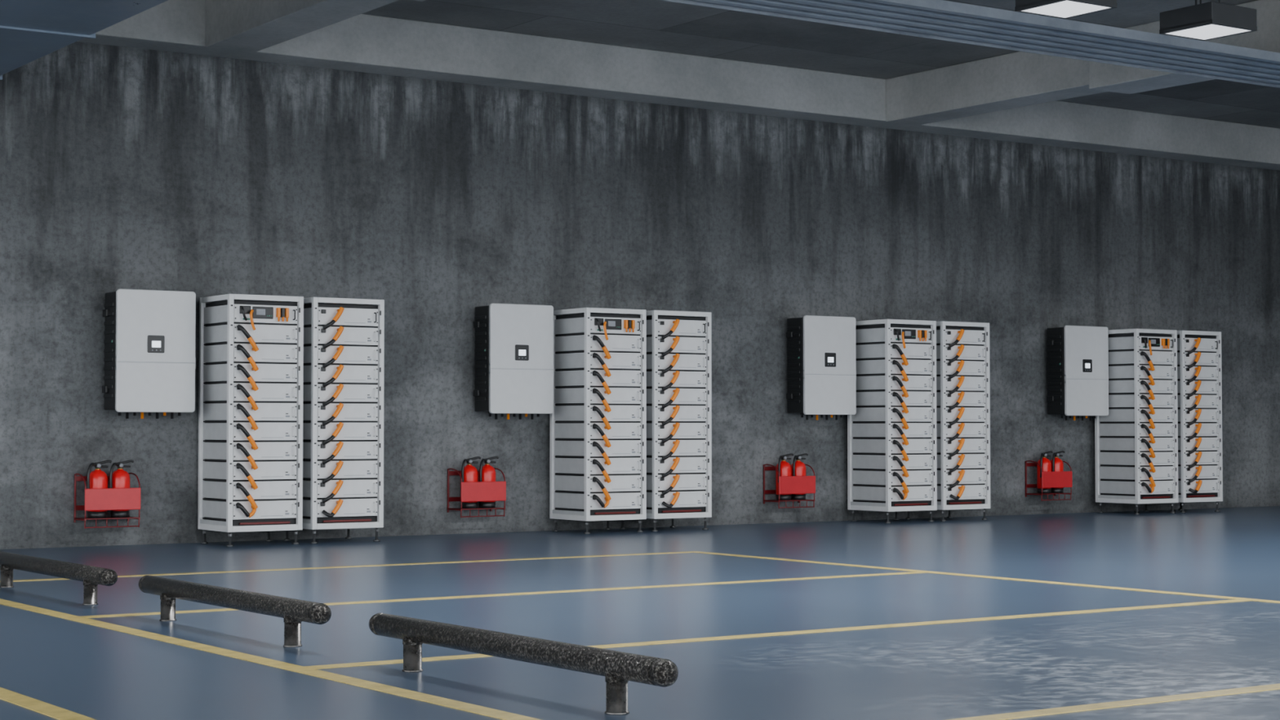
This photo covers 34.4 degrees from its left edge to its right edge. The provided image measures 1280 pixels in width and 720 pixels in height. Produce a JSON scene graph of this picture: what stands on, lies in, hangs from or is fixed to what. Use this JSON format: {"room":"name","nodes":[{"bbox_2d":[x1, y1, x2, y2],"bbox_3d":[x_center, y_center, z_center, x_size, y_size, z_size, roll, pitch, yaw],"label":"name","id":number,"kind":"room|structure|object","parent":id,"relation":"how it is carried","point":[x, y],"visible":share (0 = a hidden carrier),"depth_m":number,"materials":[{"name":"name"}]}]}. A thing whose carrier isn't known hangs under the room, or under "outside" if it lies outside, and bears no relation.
{"room":"parking garage","nodes":[
{"label":"parking garage","id":0,"kind":"room"},
{"bbox_2d":[0,41,1279,549],"bbox_3d":[0.787,-0.427,20.989,43.000,4.180,0.300,1,-2,-34],"label":"wall","id":1,"kind":"structure","parent":0,"point":[122,167],"depth_m":19.59,"materials":[{"name":"concrete"}]},
{"bbox_2d":[73,472,141,528],"bbox_3d":[-4.391,1.155,17.039,0.474,0.447,0.271,1,-2,-34],"label":"bracket","id":2,"kind":"object","parent":1,"relation":"attached to","point":[95,499],"visible":0.96,"depth_m":16.95,"materials":[{"name":"red metal"}]},
{"bbox_2d":[86,460,111,518],"bbox_3d":[-4.454,1.059,16.973,0.222,0.474,0.160,1,-2,-34],"label":"fire extinguisher","id":3,"kind":"object","parent":2,"relation":"on","point":[97,478],"visible":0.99,"depth_m":16.91,"materials":[{"name":"red metal"}]},
{"bbox_2d":[109,459,133,517],"bbox_3d":[-4.298,1.062,17.081,0.222,0.474,0.160,1,-2,-34],"label":"fire extinguisher","id":4,"kind":"object","parent":2,"relation":"on","point":[119,478],"visible":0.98,"depth_m":17.02,"materials":[{"name":"red metal"}]},
{"bbox_2d":[102,288,195,418],"bbox_3d":[-4.092,-0.042,17.233,0.732,1.063,0.354,1,-2,-34],"label":"inverter","id":5,"kind":"object","parent":1,"relation":"attached to","point":[149,359],"visible":1,"depth_m":17.07,"materials":[{"name":"white metal"}]},
{"bbox_2d":[447,467,506,517],"bbox_3d":[-1.504,1.218,19.016,0.474,0.447,0.271,1,-2,-34],"label":"bracket","id":6,"kind":"object","parent":1,"relation":"attached to","point":[470,491],"visible":0.91,"depth_m":18.93,"materials":[{"name":"red metal"}]},
{"bbox_2d":[460,456,480,508],"bbox_3d":[-1.567,1.122,18.951,0.222,0.474,0.160,1,-2,-34],"label":"fire extinguisher","id":7,"kind":"object","parent":6,"relation":"on","point":[468,473],"visible":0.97,"depth_m":18.89,"materials":[{"name":"red metal"}]},
{"bbox_2d":[478,456,498,507],"bbox_3d":[-1.410,1.125,19.058,0.222,0.474,0.160,1,-2,-34],"label":"fire extinguisher","id":8,"kind":"object","parent":6,"relation":"on","point":[486,473],"visible":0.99,"depth_m":18.99,"materials":[{"name":"red metal"}]},
{"bbox_2d":[473,302,553,419],"bbox_3d":[-1.180,0.021,19.228,0.732,1.063,0.354,1,-2,-34],"label":"inverter","id":9,"kind":"object","parent":1,"relation":"attached to","point":[513,350],"visible":1,"depth_m":19.06,"materials":[{"name":"white metal"}]},
{"bbox_2d":[763,463,815,508],"bbox_3d":[1.524,1.284,21.090,0.474,0.447,0.271,1,-2,-34],"label":"bracket","id":10,"kind":"object","parent":1,"relation":"attached to","point":[787,484],"visible":0.83,"depth_m":21.01,"materials":[{"name":"red metal"}]},
{"bbox_2d":[775,453,793,500],"bbox_3d":[1.460,1.187,21.024,0.222,0.474,0.160,1,-2,-34],"label":"fire extinguisher","id":11,"kind":"object","parent":10,"relation":"on","point":[784,468],"visible":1,"depth_m":20.97,"materials":[{"name":"red metal"}]},
{"bbox_2d":[791,453,808,499],"bbox_3d":[1.617,1.190,21.132,0.222,0.474,0.160,1,-2,-34],"label":"fire extinguisher","id":12,"kind":"object","parent":10,"relation":"on","point":[798,468],"visible":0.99,"depth_m":21.06,"materials":[{"name":"red metal"}]},
{"bbox_2d":[786,315,856,419],"bbox_3d":[1.860,0.087,21.310,0.732,1.063,0.354,1,-2,-34],"label":"inverter","id":13,"kind":"object","parent":1,"relation":"attached to","point":[821,350],"visible":1,"depth_m":21.14,"materials":[{"name":"white metal"}]},
{"bbox_2d":[1025,460,1072,501],"bbox_3d":[4.584,1.350,23.186,0.474,0.447,0.271,1,-2,-34],"label":"bracket","id":14,"kind":"object","parent":1,"relation":"attached to","point":[1060,478],"visible":0.88,"depth_m":23.10,"materials":[{"name":"red metal"}]},
{"bbox_2d":[1036,450,1053,493],"bbox_3d":[4.521,1.253,23.120,0.222,0.474,0.160,1,-2,-34],"label":"fire extinguisher","id":15,"kind":"object","parent":14,"relation":"on","point":[1046,464],"visible":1,"depth_m":23.06,"materials":[{"name":"red metal"}]},
{"bbox_2d":[1049,450,1065,493],"bbox_3d":[4.678,1.257,23.228,0.222,0.474,0.160,1,-2,-34],"label":"fire extinguisher","id":16,"kind":"object","parent":14,"relation":"on","point":[1057,464],"visible":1,"depth_m":23.16,"materials":[{"name":"red metal"}]},
{"bbox_2d":[1046,325,1108,420],"bbox_3d":[4.949,0.153,23.425,0.732,1.063,0.354,1,-2,-34],"label":"inverter","id":17,"kind":"object","parent":1,"relation":"attached to","point":[1077,356],"visible":1,"depth_m":23.25,"materials":[{"name":"white metal"}]},
{"bbox_2d":[0,506,1279,719],"bbox_3d":[8.542,1.413,9.874,43.300,0.200,27.300,1,-2,-34],"label":"floor","id":18,"kind":"structure","parent":0,"point":[946,671],"depth_m":10.58,"materials":[{"name":"blue paint"}]},
{"bbox_2d":[0,551,117,604],"bbox_3d":[-3.490,1.277,12.157,0.094,0.215,2.150,1,-2,-34],"label":"barrier","id":19,"kind":"object","parent":18,"relation":"on","point":[91,576],"visible":1,"depth_m":11.84,"materials":[{"name":"metal"}]},
{"bbox_2d":[138,575,331,647],"bbox_3d":[-1.995,1.208,9.976,0.094,0.215,2.150,1,-2,-34],"label":"barrier","id":20,"kind":"object","parent":18,"relation":"on","point":[293,611],"visible":1,"depth_m":9.74,"materials":[{"name":"metal"}]},
{"bbox_2d":[197,293,303,546],"bbox_3d":[-3.276,0.509,17.449,0.670,2.085,0.698,1,-2,-34],"label":"rack","id":21,"kind":"object","parent":18,"relation":"on","point":[251,346],"visible":1,"depth_m":17.26,"materials":[{"name":"white metal"}]},
{"bbox_2d":[283,297,384,543],"bbox_3d":[-2.649,0.522,17.878,0.670,2.085,0.698,1,-2,-34],"label":"rack","id":22,"kind":"object","parent":18,"relation":"on","point":[343,437],"visible":0.94,"depth_m":17.64,"materials":[{"name":"white metal"}]},
{"bbox_2d":[368,613,678,715],"bbox_3d":[-0.503,1.139,7.800,0.094,0.215,2.150,1,-2,-34],"label":"barrier","id":23,"kind":"object","parent":18,"relation":"on","point":[618,668],"visible":1,"depth_m":7.56,"materials":[{"name":"metal"}]},
{"bbox_2d":[549,307,646,533],"bbox_3d":[-0.380,0.572,19.432,0.670,2.085,0.698,1,-2,-34],"label":"rack","id":24,"kind":"object","parent":18,"relation":"on","point":[596,465],"visible":0.99,"depth_m":19.24,"materials":[{"name":"white metal"}]},
{"bbox_2d":[0,551,1279,719],"bbox_3d":[1.039,1.122,3.891,13.150,0.002,21.300,1,-2,-34],"label":"floor markings","id":25,"kind":"object","parent":18,"relation":"on","point":[51,710],"visible":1,"depth_m":9.51,"materials":[{"name":"yellow paint"}]},
{"bbox_2d":[619,310,711,531],"bbox_3d":[0.247,0.585,19.861,0.670,2.085,0.698,1,-2,-34],"label":"rack","id":26,"kind":"object","parent":18,"relation":"on","point":[677,345],"visible":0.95,"depth_m":19.61,"materials":[{"name":"white metal"}]},
{"bbox_2d":[847,319,937,523],"bbox_3d":[2.639,0.637,21.500,0.670,2.085,0.698,1,-2,-34],"label":"rack","id":27,"kind":"object","parent":18,"relation":"on","point":[889,468],"visible":0.98,"depth_m":21.31,"materials":[{"name":"white metal"}]},
{"bbox_2d":[905,320,990,521],"bbox_3d":[3.266,0.650,21.929,0.670,2.085,0.698,1,-2,-34],"label":"rack","id":28,"kind":"object","parent":18,"relation":"on","point":[962,436],"visible":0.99,"depth_m":21.68,"materials":[{"name":"white metal"}]},
{"bbox_2d":[1094,328,1177,514],"bbox_3d":[5.683,0.703,23.584,0.670,2.085,0.698,1,-2,-34],"label":"rack","id":29,"kind":"object","parent":18,"relation":"on","point":[1136,443],"visible":0.98,"depth_m":23.38,"materials":[{"name":"white metal"}]},
{"bbox_2d":[1143,330,1222,512],"bbox_3d":[6.310,0.716,24.014,0.670,2.085,0.698,1,-2,-34],"label":"rack","id":30,"kind":"object","parent":18,"relation":"on","point":[1199,366],"visible":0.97,"depth_m":23.77,"materials":[{"name":"white metal"}]},
{"bbox_2d":[362,0,1279,128],"bbox_3d":[6.139,-3.319,13.531,43.300,0.250,18.800,1,-2,-34],"label":"ceiling","id":31,"kind":"structure","parent":0,"point":[660,25],"depth_m":19.25,"materials":[{"name":"concrete"}]},
{"bbox_2d":[0,0,168,79],"bbox_3d":[-1.283,-2.825,8.821,1.780,1.034,17.450,1,-2,-34],"label":"ventilation duct","id":32,"kind":"object","parent":31,"relation":"hanging from","point":[30,30],"visible":1,"depth_m":13.32,"materials":[{"name":"metal"}]},
{"bbox_2d":[204,0,425,52],"bbox_3d":[1.647,-3.055,10.019,0.550,0.500,18.100,1,-2,-34],"label":"ceiling beam","id":33,"kind":"structure","parent":31,"relation":"attached to","point":[241,25],"depth_m":16.55,"materials":[{"name":"grey concrete"}]},
{"bbox_2d":[76,0,1279,170],"bbox_3d":[0.900,-2.741,20.898,43.000,0.440,0.700,1,-2,-34],"label":"ceiling beam","id":34,"kind":"structure","parent":31,"relation":"attached to","point":[362,42],"depth_m":20.05,"materials":[{"name":"grey concrete"}]},
{"bbox_2d":[1014,0,1117,19],"bbox_3d":[2.767,-2.736,13.445,0.460,0.919,0.460,1,-2,-34],"label":"pendant lamp","id":35,"kind":"object","parent":31,"relation":"hanging from","point":[1061,9],"visible":1,"depth_m":13.40,"materials":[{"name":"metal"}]},
{"bbox_2d":[885,0,1279,124],"bbox_3d":[7.867,-2.920,14.279,0.550,0.500,18.100,1,-2,-34],"label":"ceiling beam","id":36,"kind":"structure","parent":31,"relation":"attached to","point":[1017,79],"depth_m":20.01,"materials":[{"name":"grey concrete"}]},
{"bbox_2d":[1159,0,1257,40],"bbox_3d":[3.906,-2.712,14.225,0.460,0.919,0.460,1,-2,-34],"label":"pendant lamp","id":37,"kind":"object","parent":31,"relation":"hanging from","point":[1210,20],"visible":1,"depth_m":14.08,"materials":[{"name":"metal"}]},
{"bbox_2d":[661,0,1279,88],"bbox_3d":[9.746,-2.624,20.191,28.200,0.720,0.856,1,-2,-34],"label":"cable tray","id":38,"kind":"object","parent":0,"point":[939,20],"depth_m":15.45,"materials":[{"name":"grey metal"}]}
]}

